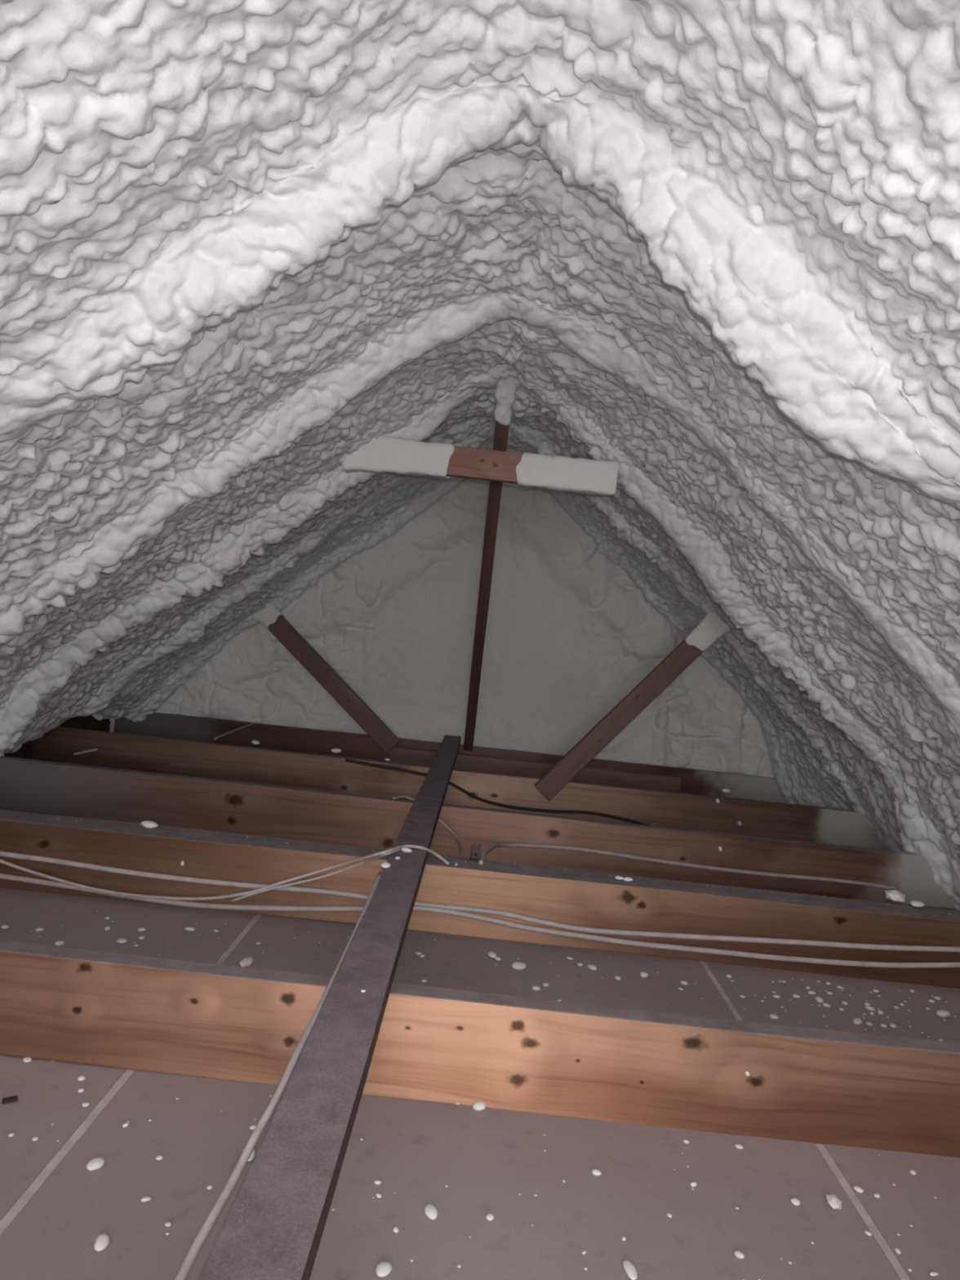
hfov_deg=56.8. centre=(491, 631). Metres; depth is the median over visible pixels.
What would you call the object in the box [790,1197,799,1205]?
crumb
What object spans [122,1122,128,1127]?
crumb
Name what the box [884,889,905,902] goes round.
crumb
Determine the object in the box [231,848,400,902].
wire
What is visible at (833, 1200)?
crumb
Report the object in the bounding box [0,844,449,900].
wire
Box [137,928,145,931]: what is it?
crumb
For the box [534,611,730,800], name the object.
diagonal brace
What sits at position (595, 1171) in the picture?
crumb
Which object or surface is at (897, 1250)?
crumb
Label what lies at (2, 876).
cable
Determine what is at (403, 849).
crumb
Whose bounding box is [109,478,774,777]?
wall
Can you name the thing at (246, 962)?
crumb
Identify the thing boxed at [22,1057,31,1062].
crumb
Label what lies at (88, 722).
wall
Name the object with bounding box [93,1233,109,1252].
crumb
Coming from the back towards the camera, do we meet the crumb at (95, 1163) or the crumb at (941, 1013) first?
the crumb at (941, 1013)
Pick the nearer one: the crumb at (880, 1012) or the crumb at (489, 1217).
the crumb at (489, 1217)
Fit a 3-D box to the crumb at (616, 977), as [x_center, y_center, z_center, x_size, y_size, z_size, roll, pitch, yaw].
[0.265,0.729,1.869,0.011,0.006,0.015,6,0,-35]
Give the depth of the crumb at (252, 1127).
1.19 m
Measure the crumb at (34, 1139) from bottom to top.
0.003 m
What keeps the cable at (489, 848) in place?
attached to the joist at (575, 897)
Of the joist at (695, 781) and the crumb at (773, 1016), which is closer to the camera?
the crumb at (773, 1016)
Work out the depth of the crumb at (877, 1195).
1.19 m
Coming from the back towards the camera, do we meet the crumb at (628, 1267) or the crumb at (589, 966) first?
the crumb at (589, 966)
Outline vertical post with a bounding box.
[463,375,517,751]
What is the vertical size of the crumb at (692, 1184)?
0.004 m
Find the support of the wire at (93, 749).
attached to the joist at (163, 755)
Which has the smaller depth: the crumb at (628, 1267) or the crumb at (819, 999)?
the crumb at (628, 1267)
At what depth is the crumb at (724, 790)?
3.57 m
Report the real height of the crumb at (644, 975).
0.010 m
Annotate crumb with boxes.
[0,924,8,928]
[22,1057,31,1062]
[31,1136,38,1141]
[35,928,44,931]
[54,940,64,946]
[77,1075,85,1080]
[77,1088,84,1093]
[81,1102,89,1106]
[86,1156,105,1171]
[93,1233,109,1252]
[116,937,127,943]
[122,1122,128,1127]
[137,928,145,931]
[140,820,158,828]
[141,1196,151,1202]
[155,1155,163,1159]
[164,1222,171,1226]
[184,926,195,931]
[239,956,253,967]
[241,1149,254,1161]
[249,1124,256,1129]
[251,739,259,744]
[331,748,341,753]
[373,1180,381,1184]
[375,1261,391,1277]
[376,1192,382,1198]
[380,862,391,867]
[392,1226,399,1232]
[400,847,412,852]
[424,1203,438,1219]
[472,1101,485,1111]
[485,1213,493,1221]
[487,951,497,958]
[494,956,501,960]
[511,961,526,969]
[531,986,540,991]
[586,964,596,970]
[591,1168,601,1175]
[614,875,623,879]
[614,975,620,980]
[622,876,632,881]
[622,1259,637,1279]
[640,972,648,977]
[680,980,688,985]
[690,1182,696,1186]
[721,788,731,793]
[733,1250,744,1258]
[735,1143,743,1149]
[768,1013,778,1019]
[773,994,780,998]
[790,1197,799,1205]
[792,994,799,998]
[808,991,815,994]
[814,996,823,1003]
[822,1003,830,1007]
[826,1194,841,1208]
[853,1017,862,1024]
[853,1186,863,1192]
[864,1005,875,1011]
[864,1231,871,1235]
[874,1193,879,1197]
[877,1009,883,1014]
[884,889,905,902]
[889,1023,896,1028]
[894,1247,901,1253]
[909,1169,915,1174]
[910,900,924,906]
[929,1271,938,1275]
[935,1009,950,1017]
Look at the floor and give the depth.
1.17 m
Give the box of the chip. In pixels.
[1,1095,17,1104]
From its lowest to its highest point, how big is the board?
0.037 m
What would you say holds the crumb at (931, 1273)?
on the floor
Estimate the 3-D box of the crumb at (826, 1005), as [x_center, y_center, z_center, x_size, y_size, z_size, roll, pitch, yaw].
[0.694,0.774,1.840,0.017,0.006,0.010,6,0,29]
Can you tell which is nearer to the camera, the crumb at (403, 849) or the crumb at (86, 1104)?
the crumb at (86, 1104)
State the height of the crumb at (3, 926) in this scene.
0.008 m
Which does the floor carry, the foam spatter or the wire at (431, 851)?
the foam spatter
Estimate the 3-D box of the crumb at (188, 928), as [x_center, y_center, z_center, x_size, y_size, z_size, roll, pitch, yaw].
[-0.643,0.633,1.892,0.022,0.007,0.016,6,0,8]
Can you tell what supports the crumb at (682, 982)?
on the floor
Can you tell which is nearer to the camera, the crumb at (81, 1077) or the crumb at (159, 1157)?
the crumb at (159, 1157)
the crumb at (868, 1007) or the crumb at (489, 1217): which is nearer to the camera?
the crumb at (489, 1217)
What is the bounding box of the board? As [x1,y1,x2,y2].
[197,734,461,1279]
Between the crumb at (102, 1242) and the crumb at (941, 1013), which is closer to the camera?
the crumb at (102, 1242)
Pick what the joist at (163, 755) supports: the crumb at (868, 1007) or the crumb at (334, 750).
the crumb at (334, 750)
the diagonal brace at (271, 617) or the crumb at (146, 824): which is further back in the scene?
the diagonal brace at (271, 617)
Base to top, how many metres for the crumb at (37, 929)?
0.007 m
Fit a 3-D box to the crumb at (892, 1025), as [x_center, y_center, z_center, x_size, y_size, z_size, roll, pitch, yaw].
[0.799,0.785,1.768,0.013,0.007,0.017,6,0,2]
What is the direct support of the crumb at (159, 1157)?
on the floor
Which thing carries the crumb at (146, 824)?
on the joist at (575, 897)
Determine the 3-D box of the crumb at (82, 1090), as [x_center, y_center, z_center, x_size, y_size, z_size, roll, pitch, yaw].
[-0.575,0.641,1.241,0.008,0.005,0.008,6,0,-21]
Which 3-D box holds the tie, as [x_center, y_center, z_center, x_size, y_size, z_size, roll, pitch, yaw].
[-0.035,-0.507,2.692,0.830,0.128,0.061,6,0,0]
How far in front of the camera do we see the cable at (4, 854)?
2.01 m
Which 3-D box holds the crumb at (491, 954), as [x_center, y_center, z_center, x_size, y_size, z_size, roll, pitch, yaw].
[0.001,0.700,1.923,0.019,0.010,0.028,6,0,-11]
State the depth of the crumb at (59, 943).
1.74 m
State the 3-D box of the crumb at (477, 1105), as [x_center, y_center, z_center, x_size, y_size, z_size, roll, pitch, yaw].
[-0.019,0.697,1.306,0.019,0.011,0.019,6,0,23]
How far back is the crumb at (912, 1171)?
1.25 m
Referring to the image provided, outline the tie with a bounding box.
[342,435,618,495]
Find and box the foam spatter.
[31,813,956,1279]
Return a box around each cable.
[0,850,959,952]
[0,873,959,968]
[174,871,382,1279]
[345,758,649,825]
[478,842,897,890]
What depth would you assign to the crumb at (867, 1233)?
1.11 m
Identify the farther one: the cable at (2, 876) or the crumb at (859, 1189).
the cable at (2, 876)
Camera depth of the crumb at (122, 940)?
1.78 m
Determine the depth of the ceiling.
1.37 m
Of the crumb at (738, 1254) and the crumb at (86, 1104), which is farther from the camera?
the crumb at (86, 1104)
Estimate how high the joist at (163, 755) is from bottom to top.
0.158 m
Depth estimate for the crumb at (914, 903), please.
2.11 m
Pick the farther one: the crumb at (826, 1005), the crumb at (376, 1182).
the crumb at (826, 1005)
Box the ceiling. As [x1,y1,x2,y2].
[0,0,959,911]
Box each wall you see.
[4,715,111,759]
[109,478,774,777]
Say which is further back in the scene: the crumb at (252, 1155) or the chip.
the chip
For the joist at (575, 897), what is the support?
on the floor
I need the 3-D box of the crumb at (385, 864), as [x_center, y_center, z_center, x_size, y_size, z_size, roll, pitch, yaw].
[-0.221,0.485,1.847,0.021,0.011,0.022,6,0,-2]
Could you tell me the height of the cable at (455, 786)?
0.144 m
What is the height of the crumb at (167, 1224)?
0.004 m
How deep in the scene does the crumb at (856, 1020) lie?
1.76 m
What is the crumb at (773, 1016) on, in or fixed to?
on the floor
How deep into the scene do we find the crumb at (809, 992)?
1.90 m
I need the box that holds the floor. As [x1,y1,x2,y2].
[0,808,959,1279]
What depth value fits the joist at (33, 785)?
2.73 m
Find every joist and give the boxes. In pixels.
[0,755,956,909]
[0,808,959,988]
[0,940,959,1157]
[31,726,885,849]
[113,712,786,803]
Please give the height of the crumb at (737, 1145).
0.004 m
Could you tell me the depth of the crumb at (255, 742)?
3.55 m
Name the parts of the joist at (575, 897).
plate, cable bracket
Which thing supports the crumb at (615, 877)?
on the joist at (575, 897)
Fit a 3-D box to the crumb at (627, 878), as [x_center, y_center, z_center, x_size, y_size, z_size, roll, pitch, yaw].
[0.318,0.579,2.077,0.024,0.009,0.014,6,0,-11]
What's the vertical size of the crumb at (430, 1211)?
0.008 m
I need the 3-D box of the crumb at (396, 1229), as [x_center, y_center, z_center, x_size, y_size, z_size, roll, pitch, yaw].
[-0.111,0.690,1.025,0.007,0.004,0.008,6,0,-30]
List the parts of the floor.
panel, panel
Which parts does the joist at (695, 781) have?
ledger strip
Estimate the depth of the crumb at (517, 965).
1.86 m
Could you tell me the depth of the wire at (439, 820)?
2.54 m
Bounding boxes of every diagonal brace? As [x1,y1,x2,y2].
[251,602,399,753]
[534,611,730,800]
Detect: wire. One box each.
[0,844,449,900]
[73,748,97,755]
[213,722,254,740]
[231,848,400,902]
[392,795,414,800]
[438,818,462,866]
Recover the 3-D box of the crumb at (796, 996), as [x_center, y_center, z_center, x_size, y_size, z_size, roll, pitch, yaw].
[0.642,0.768,1.872,0.015,0.007,0.012,6,0,3]
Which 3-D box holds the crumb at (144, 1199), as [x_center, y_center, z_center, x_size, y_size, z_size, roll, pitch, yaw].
[-0.402,0.660,1.032,0.011,0.004,0.009,6,0,-21]
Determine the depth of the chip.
1.20 m
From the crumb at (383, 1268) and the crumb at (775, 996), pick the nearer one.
the crumb at (383, 1268)
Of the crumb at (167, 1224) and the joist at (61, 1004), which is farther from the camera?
the joist at (61, 1004)
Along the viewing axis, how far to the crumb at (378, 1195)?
1.08 m
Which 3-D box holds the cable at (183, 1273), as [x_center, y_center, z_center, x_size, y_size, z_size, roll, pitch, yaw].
[-0.234,0.508,1.124,0.021,0.049,1.348,6,0,1]
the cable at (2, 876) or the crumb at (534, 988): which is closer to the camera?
the crumb at (534, 988)
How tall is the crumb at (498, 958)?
0.007 m
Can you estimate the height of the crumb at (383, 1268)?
0.010 m
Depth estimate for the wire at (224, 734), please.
3.74 m
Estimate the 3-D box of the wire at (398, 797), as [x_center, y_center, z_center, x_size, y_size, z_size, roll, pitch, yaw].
[-0.257,0.525,2.720,0.083,0.022,0.179,6,0,-21]
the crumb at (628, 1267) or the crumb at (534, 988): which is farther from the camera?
the crumb at (534, 988)
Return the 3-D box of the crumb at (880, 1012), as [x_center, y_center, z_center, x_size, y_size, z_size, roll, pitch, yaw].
[0.802,0.785,1.831,0.012,0.006,0.016,6,0,32]

